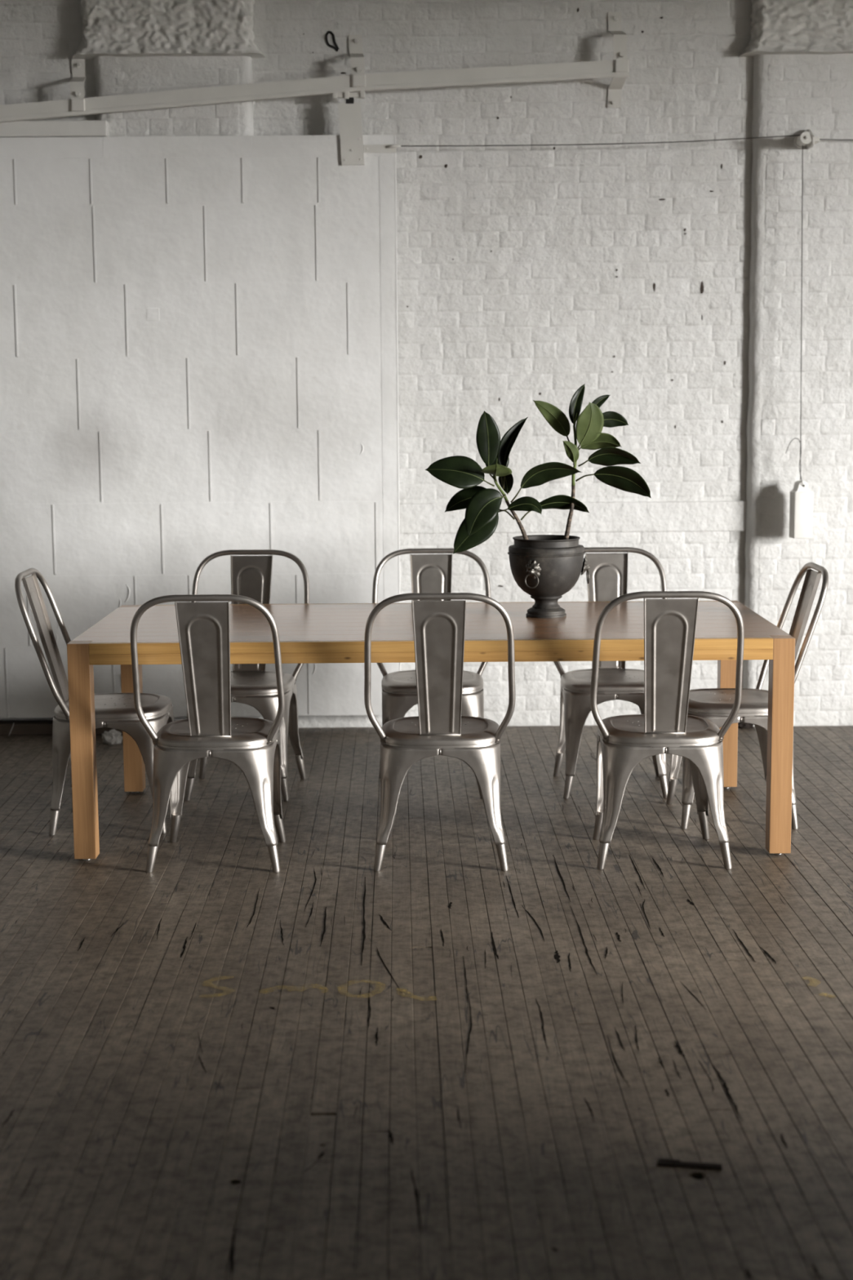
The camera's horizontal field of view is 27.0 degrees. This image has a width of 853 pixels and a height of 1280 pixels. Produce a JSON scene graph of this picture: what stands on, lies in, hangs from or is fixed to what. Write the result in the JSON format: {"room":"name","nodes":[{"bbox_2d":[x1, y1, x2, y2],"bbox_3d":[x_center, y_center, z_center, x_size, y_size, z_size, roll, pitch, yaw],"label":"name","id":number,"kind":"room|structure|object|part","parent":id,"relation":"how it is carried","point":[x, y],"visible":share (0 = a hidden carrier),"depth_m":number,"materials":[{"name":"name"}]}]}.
{"room":"dining room","nodes":[
{"label":"dining room","id":0,"kind":"room"},
{"bbox_2d":[0,0,754,728],"bbox_3d":[1.445,-1.798,8.303,13.900,4.620,0.409,0,8,0],"label":"wall","id":1,"kind":"structure","parent":0,"point":[526,274],"depth_m":8.09,"materials":[{"name":"white brick"}]},
{"bbox_2d":[0,120,108,137],"bbox_3d":[-2.317,-2.278,7.957,1.782,0.069,0.095,0,8,0],"label":"trim","id":2,"kind":"structure","parent":1,"relation":"attached to","point":[20,128],"depth_m":7.91,"materials":[{"name":"white paint"}]},
{"bbox_2d":[0,720,122,734],"bbox_3d":[-2.098,0.411,8.319,2.180,0.050,0.115,0,8,0],"label":"trim","id":3,"kind":"structure","parent":1,"relation":"attached to","point":[20,726],"depth_m":8.27,"materials":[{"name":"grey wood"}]},
{"bbox_2d":[71,0,265,720],"bbox_3d":[-1.146,-1.750,8.060,0.858,4.390,0.184,0,8,0],"label":"pillar","id":4,"kind":"structure","parent":1,"relation":"attached to","point":[135,46],"depth_m":7.92,"materials":[{"name":"white brick"}]},
{"bbox_2d":[0,12,629,122],"bbox_3d":[-1.157,-2.502,7.918,4.105,0.572,0.154,0,8,0],"label":"door track","id":5,"kind":"object","parent":1,"relation":"attached to","point":[618,68],"visible":1,"depth_m":7.86,"materials":[{"name":"white metal"}]},
{"bbox_2d":[0,90,400,718],"bbox_3d":[-1.652,-1.034,8.089,3.094,2.814,0.072,0,8,0],"label":"door","id":6,"kind":"structure","parent":5,"relation":"hanging from","point":[198,335],"depth_m":8.06,"materials":[{"name":"paint"}]},
{"bbox_3d":[-0.335,-2.252,7.910,0.115,0.273,0.012,0,8,0],"label":"hanger plate","id":7,"kind":"part","parent":6,"relation":"part of","materials":[{"name":"white paint"}]},
{"bbox_3d":[-1.156,-2.389,7.875,4.105,0.327,0.014,0,8,0],"label":"rail","id":8,"kind":"part","parent":5,"relation":"part of","materials":[{"name":"white metal"}]},
{"bbox_2d":[739,0,852,726],"bbox_3d":[2.040,-1.774,8.069,1.257,4.391,0.184,0,8,0],"label":"wall","id":9,"kind":"structure","parent":1,"relation":"attached to","point":[802,51],"depth_m":8.10,"materials":[{"name":"white brick"}]},
{"bbox_2d":[788,480,813,538],"bbox_3d":[1.705,-0.594,8.088,0.088,0.260,0.072,-2,8,-9],"label":"counterweight","id":10,"kind":"object","parent":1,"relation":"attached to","point":[801,498],"visible":1,"depth_m":8.06,"materials":[{"name":"white paint"}]},
{"bbox_2d":[794,128,819,149],"bbox_3d":[1.694,-2.234,7.894,0.101,0.084,0.182,0,8,0],"label":"pulley","id":11,"kind":"object","parent":1,"relation":"attached to","point":[807,138],"visible":1,"depth_m":7.87,"materials":[{"name":"white paint"}]},
{"bbox_2d":[400,134,800,146],"bbox_3d":[0.774,-2.220,7.910,1.782,0.034,0.031,0,8,1],"label":"cable","id":12,"kind":"object","parent":11,"relation":"attached to","point":[797,135],"visible":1,"depth_m":7.92,"materials":[{"name":"metal"}]},
{"bbox_2d":[786,145,803,485],"bbox_3d":[1.662,-1.446,7.969,0.080,1.508,0.078,0,8,0],"label":"cable","id":13,"kind":"object","parent":11,"relation":"hanging from","point":[802,145],"visible":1,"depth_m":7.98,"materials":[{"name":"metal"}]},
{"bbox_3d":[1.669,-2.226,7.940,0.051,0.054,0.021,0,8,0],"label":"cheek plate","id":14,"kind":"part","parent":11,"relation":"part of","materials":[{"name":"white paint"}]},
{"bbox_3d":[1.670,-2.210,7.827,0.051,0.054,0.021,0,8,0],"label":"cheek plate","id":15,"kind":"part","parent":11,"relation":"part of","materials":[{"name":"white paint"}]},
{"bbox_3d":[1.711,-2.237,7.917,0.009,0.084,0.135,0,8,0],"label":"web plate","id":16,"kind":"part","parent":11,"relation":"part of","materials":[{"name":"white paint"}]},
{"bbox_2d":[819,138,852,140],"bbox_3d":[2.001,-2.233,7.942,0.584,0.017,0.007,-1,8,-1],"label":"cable","id":17,"kind":"object","parent":11,"relation":"attached to","point":[820,139],"visible":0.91,"depth_m":7.94,"materials":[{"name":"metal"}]},
{"bbox_2d":[0,725,852,1279],"bbox_3d":[1.287,1.346,1.988,14.300,0.121,13.778,0,8,0],"label":"floor","id":18,"kind":"structure","parent":0,"point":[440,1062],"depth_m":4.38,"materials":[{"name":"brown wood"}]},
{"bbox_2d":[14,568,173,835],"bbox_3d":[-1.202,0.207,6.525,0.524,0.932,0.494,0,8,0],"label":"metal chair","id":19,"kind":"object","parent":18,"relation":"on","point":[112,710],"visible":0.74,"depth_m":6.38,"materials":[{"name":"metal"}]},
{"bbox_3d":[-1.252,0.407,6.660,0.202,0.325,0.214,0,8,0],"label":"leg","id":20,"kind":"part","parent":19,"relation":"part of","materials":[{"name":"metal"}]},
{"bbox_3d":[-1.251,0.436,6.449,0.202,0.325,0.214,0,8,0],"label":"leg","id":21,"kind":"part","parent":19,"relation":"part of","materials":[{"name":"metal"}]},
{"bbox_3d":[-1.149,0.238,6.529,0.409,0.032,0.403,0,8,0],"label":"seat","id":22,"kind":"part","parent":19,"relation":"part of","materials":[{"name":"metal"}]},
{"bbox_3d":[-1.044,0.434,6.457,0.202,0.324,0.199,0,8,0],"label":"leg","id":23,"kind":"part","parent":19,"relation":"part of","materials":[{"name":"metal"}]},
{"bbox_3d":[-1.045,0.406,6.654,0.202,0.324,0.199,0,8,0],"label":"leg","id":24,"kind":"part","parent":19,"relation":"part of","materials":[{"name":"metal"}]},
{"bbox_2d":[102,731,108,738],"bbox_3d":[-1.465,0.436,8.161,0.050,0.036,0.042,0,8,0],"label":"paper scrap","id":25,"kind":"object","parent":18,"relation":"on","point":[105,732],"visible":0.24,"depth_m":8.15,"materials":[{"name":"white paper"}]},
{"bbox_2d":[102,728,122,744],"bbox_3d":[-1.421,0.436,8.050,0.088,0.066,0.072,0,8,0],"label":"crumpled paper","id":26,"kind":"object","parent":18,"relation":"on","point":[113,736],"visible":1,"depth_m":8.03,"materials":[{"name":"white paper"}]},
{"bbox_2d":[129,594,285,872],"bbox_3d":[-0.707,0.283,5.948,0.494,0.932,0.524,0,8,1],"label":"metal chair","id":27,"kind":"object","parent":18,"relation":"on","point":[252,744],"visible":1,"depth_m":5.81,"materials":[{"name":"metal"}]},
{"bbox_3d":[-0.813,0.505,5.928,0.214,0.325,0.202,0,8,1],"label":"leg","id":28,"kind":"part","parent":27,"relation":"part of","materials":[{"name":"metal"}]},
{"bbox_3d":[-0.802,0.477,6.133,0.199,0.324,0.202,0,8,1],"label":"leg","id":29,"kind":"part","parent":27,"relation":"part of","materials":[{"name":"metal"}]},
{"bbox_3d":[-0.706,0.307,6.004,0.403,0.032,0.409,0,8,1],"label":"seat","id":30,"kind":"part","parent":27,"relation":"part of","materials":[{"name":"metal"}]},
{"bbox_3d":[-0.599,0.504,5.925,0.214,0.325,0.202,0,8,1],"label":"leg","id":31,"kind":"part","parent":27,"relation":"part of","materials":[{"name":"metal"}]},
{"bbox_3d":[-0.604,0.475,6.130,0.199,0.324,0.202,0,8,1],"label":"leg","id":32,"kind":"part","parent":27,"relation":"part of","materials":[{"name":"metal"}]},
{"bbox_2d":[184,549,309,801],"bbox_3d":[-0.726,0.127,7.083,0.494,0.932,0.524,0,8,3],"label":"metal chair","id":33,"kind":"object","parent":18,"relation":"on","point":[251,684],"visible":0.54,"depth_m":7.21,"materials":[{"name":"metal"}]},
{"bbox_3d":[-0.832,0.362,6.965,0.199,0.324,0.202,0,8,3],"label":"leg","id":34,"kind":"part","parent":33,"relation":"part of","materials":[{"name":"metal"}]},
{"bbox_3d":[-0.728,0.165,7.036,0.403,0.032,0.409,0,8,3],"label":"seat","id":35,"kind":"part","parent":33,"relation":"part of","materials":[{"name":"metal"}]},
{"bbox_3d":[-0.634,0.362,6.953,0.199,0.324,0.202,0,8,3],"label":"leg","id":36,"kind":"part","parent":33,"relation":"part of","materials":[{"name":"metal"}]},
{"bbox_3d":[-0.614,0.334,7.157,0.214,0.325,0.202,0,8,3],"label":"leg","id":37,"kind":"part","parent":33,"relation":"part of","materials":[{"name":"metal"}]},
{"bbox_2d":[66,600,795,860],"bbox_3d":[0.016,0.297,6.492,2.418,0.745,1.099,0,8,0],"label":"dining table","id":38,"kind":"object","parent":18,"relation":"on","point":[308,633],"visible":0.82,"depth_m":5.98,"materials":[{"name":"brown wood"}]},
{"bbox_3d":[-1.155,0.371,5.979,0.072,0.733,0.072,0,8,0],"label":"leg","id":39,"kind":"part","parent":38,"relation":"part of","materials":[{"name":"brown wood"}]},
{"bbox_3d":[-1.158,0.230,6.996,0.072,0.733,0.072,0,8,0],"label":"leg","id":40,"kind":"part","parent":38,"relation":"part of","materials":[{"name":"brown wood"}]},
{"bbox_2d":[507,534,590,618],"bbox_3d":[0.449,-0.231,6.512,0.303,0.290,0.296,0,8,0],"label":"urn","id":41,"kind":"object","parent":38,"relation":"on","point":[545,567],"visible":1,"depth_m":6.42,"materials":[{"name":"metal"}]},
{"bbox_2d":[425,410,589,554],"bbox_3d":[0.294,-0.573,6.443,0.600,0.516,0.190,0,8,0],"label":"rubber plant","id":42,"kind":"object","parent":41,"relation":"in","point":[482,504],"visible":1,"depth_m":6.43,"materials":[{"name":"green plant"}]},
{"bbox_3d":[0.331,-0.424,6.489,0.086,0.172,0.020,0,8,0],"label":"stem","id":43,"kind":"part","parent":42,"relation":"part of","materials":[{"name":"green plant"}]},
{"bbox_2d":[533,383,651,539],"bbox_3d":[0.597,-0.633,6.451,0.428,0.592,0.135,0,8,0],"label":"rubber plant","id":44,"kind":"object","parent":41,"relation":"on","point":[590,423],"visible":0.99,"depth_m":6.43,"materials":[{"name":"green plant"}]},
{"bbox_3d":[0.521,-0.452,6.486,0.041,0.224,0.020,0,8,0],"label":"stem","id":45,"kind":"part","parent":44,"relation":"part of","materials":[{"name":"green plant"}]},
{"bbox_3d":[1.187,0.212,7.003,0.072,0.733,0.072,0,8,0],"label":"leg","id":46,"kind":"part","parent":38,"relation":"part of","materials":[{"name":"brown wood"}]},
{"bbox_3d":[1.191,0.353,5.986,0.072,0.733,0.072,0,8,0],"label":"leg","id":47,"kind":"part","parent":38,"relation":"part of","materials":[{"name":"brown wood"}]},
{"bbox_2d":[372,548,490,799],"bbox_3d":[0.023,0.121,7.085,0.494,0.932,0.524,0,8,0],"label":"metal chair","id":48,"kind":"object","parent":18,"relation":"on","point":[430,573],"visible":0.44,"depth_m":7.16,"materials":[{"name":"metal"}]},
{"bbox_3d":[-0.074,0.357,6.960,0.199,0.324,0.202,0,8,0],"label":"leg","id":49,"kind":"part","parent":48,"relation":"part of","materials":[{"name":"metal"}]},
{"bbox_3d":[0.024,0.159,7.038,0.403,0.032,0.409,0,8,0],"label":"seat","id":50,"kind":"part","parent":48,"relation":"part of","materials":[{"name":"metal"}]},
{"bbox_3d":[0.125,0.355,6.961,0.199,0.324,0.202,0,8,0],"label":"leg","id":51,"kind":"part","parent":48,"relation":"part of","materials":[{"name":"metal"}]},
{"bbox_2d":[364,592,515,871],"bbox_3d":[0.047,0.278,5.945,0.494,0.932,0.524,0,8,1],"label":"metal chair","id":52,"kind":"object","parent":18,"relation":"on","point":[439,728],"visible":1,"depth_m":5.80,"materials":[{"name":"metal"}]},
{"bbox_3d":[-0.060,0.500,5.926,0.214,0.325,0.202,0,8,1],"label":"leg","id":53,"kind":"part","parent":52,"relation":"part of","materials":[{"name":"metal"}]},
{"bbox_3d":[0.048,0.302,6.001,0.403,0.032,0.409,0,8,1],"label":"seat","id":54,"kind":"part","parent":52,"relation":"part of","materials":[{"name":"metal"}]},
{"bbox_3d":[0.154,0.499,5.922,0.214,0.325,0.202,0,8,1],"label":"leg","id":55,"kind":"part","parent":52,"relation":"part of","materials":[{"name":"metal"}]},
{"bbox_2d":[553,546,667,798],"bbox_3d":[0.736,0.117,7.077,0.494,0.932,0.524,0,8,1],"label":"metal chair","id":56,"kind":"object","parent":18,"relation":"on","point":[608,572],"visible":0.59,"depth_m":7.06,"materials":[{"name":"metal"}]},
{"bbox_3d":[0.632,0.325,7.159,0.214,0.325,0.202,0,8,1],"label":"leg","id":57,"kind":"part","parent":56,"relation":"part of","materials":[{"name":"metal"}]},
{"bbox_3d":[0.636,0.353,6.954,0.199,0.324,0.202,0,8,1],"label":"leg","id":58,"kind":"part","parent":56,"relation":"part of","materials":[{"name":"metal"}]},
{"bbox_3d":[0.736,0.155,7.030,0.403,0.032,0.409,0,8,1],"label":"seat","id":59,"kind":"part","parent":56,"relation":"part of","materials":[{"name":"metal"}]},
{"bbox_3d":[0.835,0.352,6.951,0.199,0.324,0.202,0,8,1],"label":"leg","id":60,"kind":"part","parent":56,"relation":"part of","materials":[{"name":"metal"}]},
{"bbox_2d":[590,591,744,869],"bbox_3d":[0.784,0.273,5.945,0.494,0.932,0.524,0,8,1],"label":"metal chair","id":61,"kind":"object","parent":18,"relation":"on","point":[665,726],"visible":1,"depth_m":5.81,"materials":[{"name":"metal"}]},
{"bbox_3d":[0.688,0.466,6.130,0.199,0.324,0.202,0,8,1],"label":"leg","id":62,"kind":"part","parent":61,"relation":"part of","materials":[{"name":"metal"}]},
{"bbox_3d":[0.678,0.494,5.925,0.214,0.325,0.202,0,8,1],"label":"leg","id":63,"kind":"part","parent":61,"relation":"part of","materials":[{"name":"metal"}]},
{"bbox_3d":[0.785,0.297,6.001,0.403,0.032,0.409,0,8,1],"label":"seat","id":64,"kind":"part","parent":61,"relation":"part of","materials":[{"name":"metal"}]},
{"bbox_3d":[0.891,0.493,5.922,0.214,0.325,0.202,0,8,1],"label":"leg","id":65,"kind":"part","parent":61,"relation":"part of","materials":[{"name":"metal"}]},
{"bbox_3d":[0.887,0.465,6.127,0.199,0.324,0.202,0,8,1],"label":"leg","id":66,"kind":"part","parent":61,"relation":"part of","materials":[{"name":"metal"}]},
{"bbox_2d":[657,1158,722,1169],"bbox_3d":[0.535,1.064,3.611,0.130,0.006,0.022,1,8,10],"label":"bar","id":67,"kind":"object","parent":18,"relation":"on","point":[661,1162],"visible":1,"depth_m":3.61,"materials":[{"name":"black metal"}]},
{"bbox_2d":[737,722,754,728],"bbox_3d":[1.487,0.389,8.309,0.096,0.044,0.052,0,8,0],"label":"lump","id":68,"kind":"object","parent":18,"relation":"on","point":[740,725],"visible":0.59,"depth_m":8.29,"materials":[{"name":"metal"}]},
{"bbox_2d":[666,562,828,829],"bbox_3d":[1.175,0.189,6.532,0.524,0.932,0.494,0,8,0],"label":"metal chair","id":69,"kind":"object","parent":18,"relation":"on","point":[714,704],"visible":0.6,"depth_m":6.42,"materials":[{"name":"metal"}]},
{"bbox_3d":[1.020,0.391,6.659,0.202,0.324,0.199,0,8,0],"label":"leg","id":70,"kind":"part","parent":69,"relation":"part of","materials":[{"name":"metal"}]},
{"bbox_3d":[1.021,0.418,6.462,0.202,0.324,0.199,0,8,0],"label":"leg","id":71,"kind":"part","parent":69,"relation":"part of","materials":[{"name":"metal"}]},
{"bbox_3d":[1.123,0.220,6.536,0.409,0.032,0.403,0,8,0],"label":"seat","id":72,"kind":"part","parent":69,"relation":"part of","materials":[{"name":"metal"}]},
{"bbox_3d":[1.227,0.388,6.667,0.202,0.325,0.214,0,8,0],"label":"leg","id":73,"kind":"part","parent":69,"relation":"part of","materials":[{"name":"metal"}]},
{"bbox_3d":[1.228,0.417,6.455,0.202,0.325,0.214,0,8,0],"label":"leg","id":74,"kind":"part","parent":69,"relation":"part of","materials":[{"name":"metal"}]}
]}

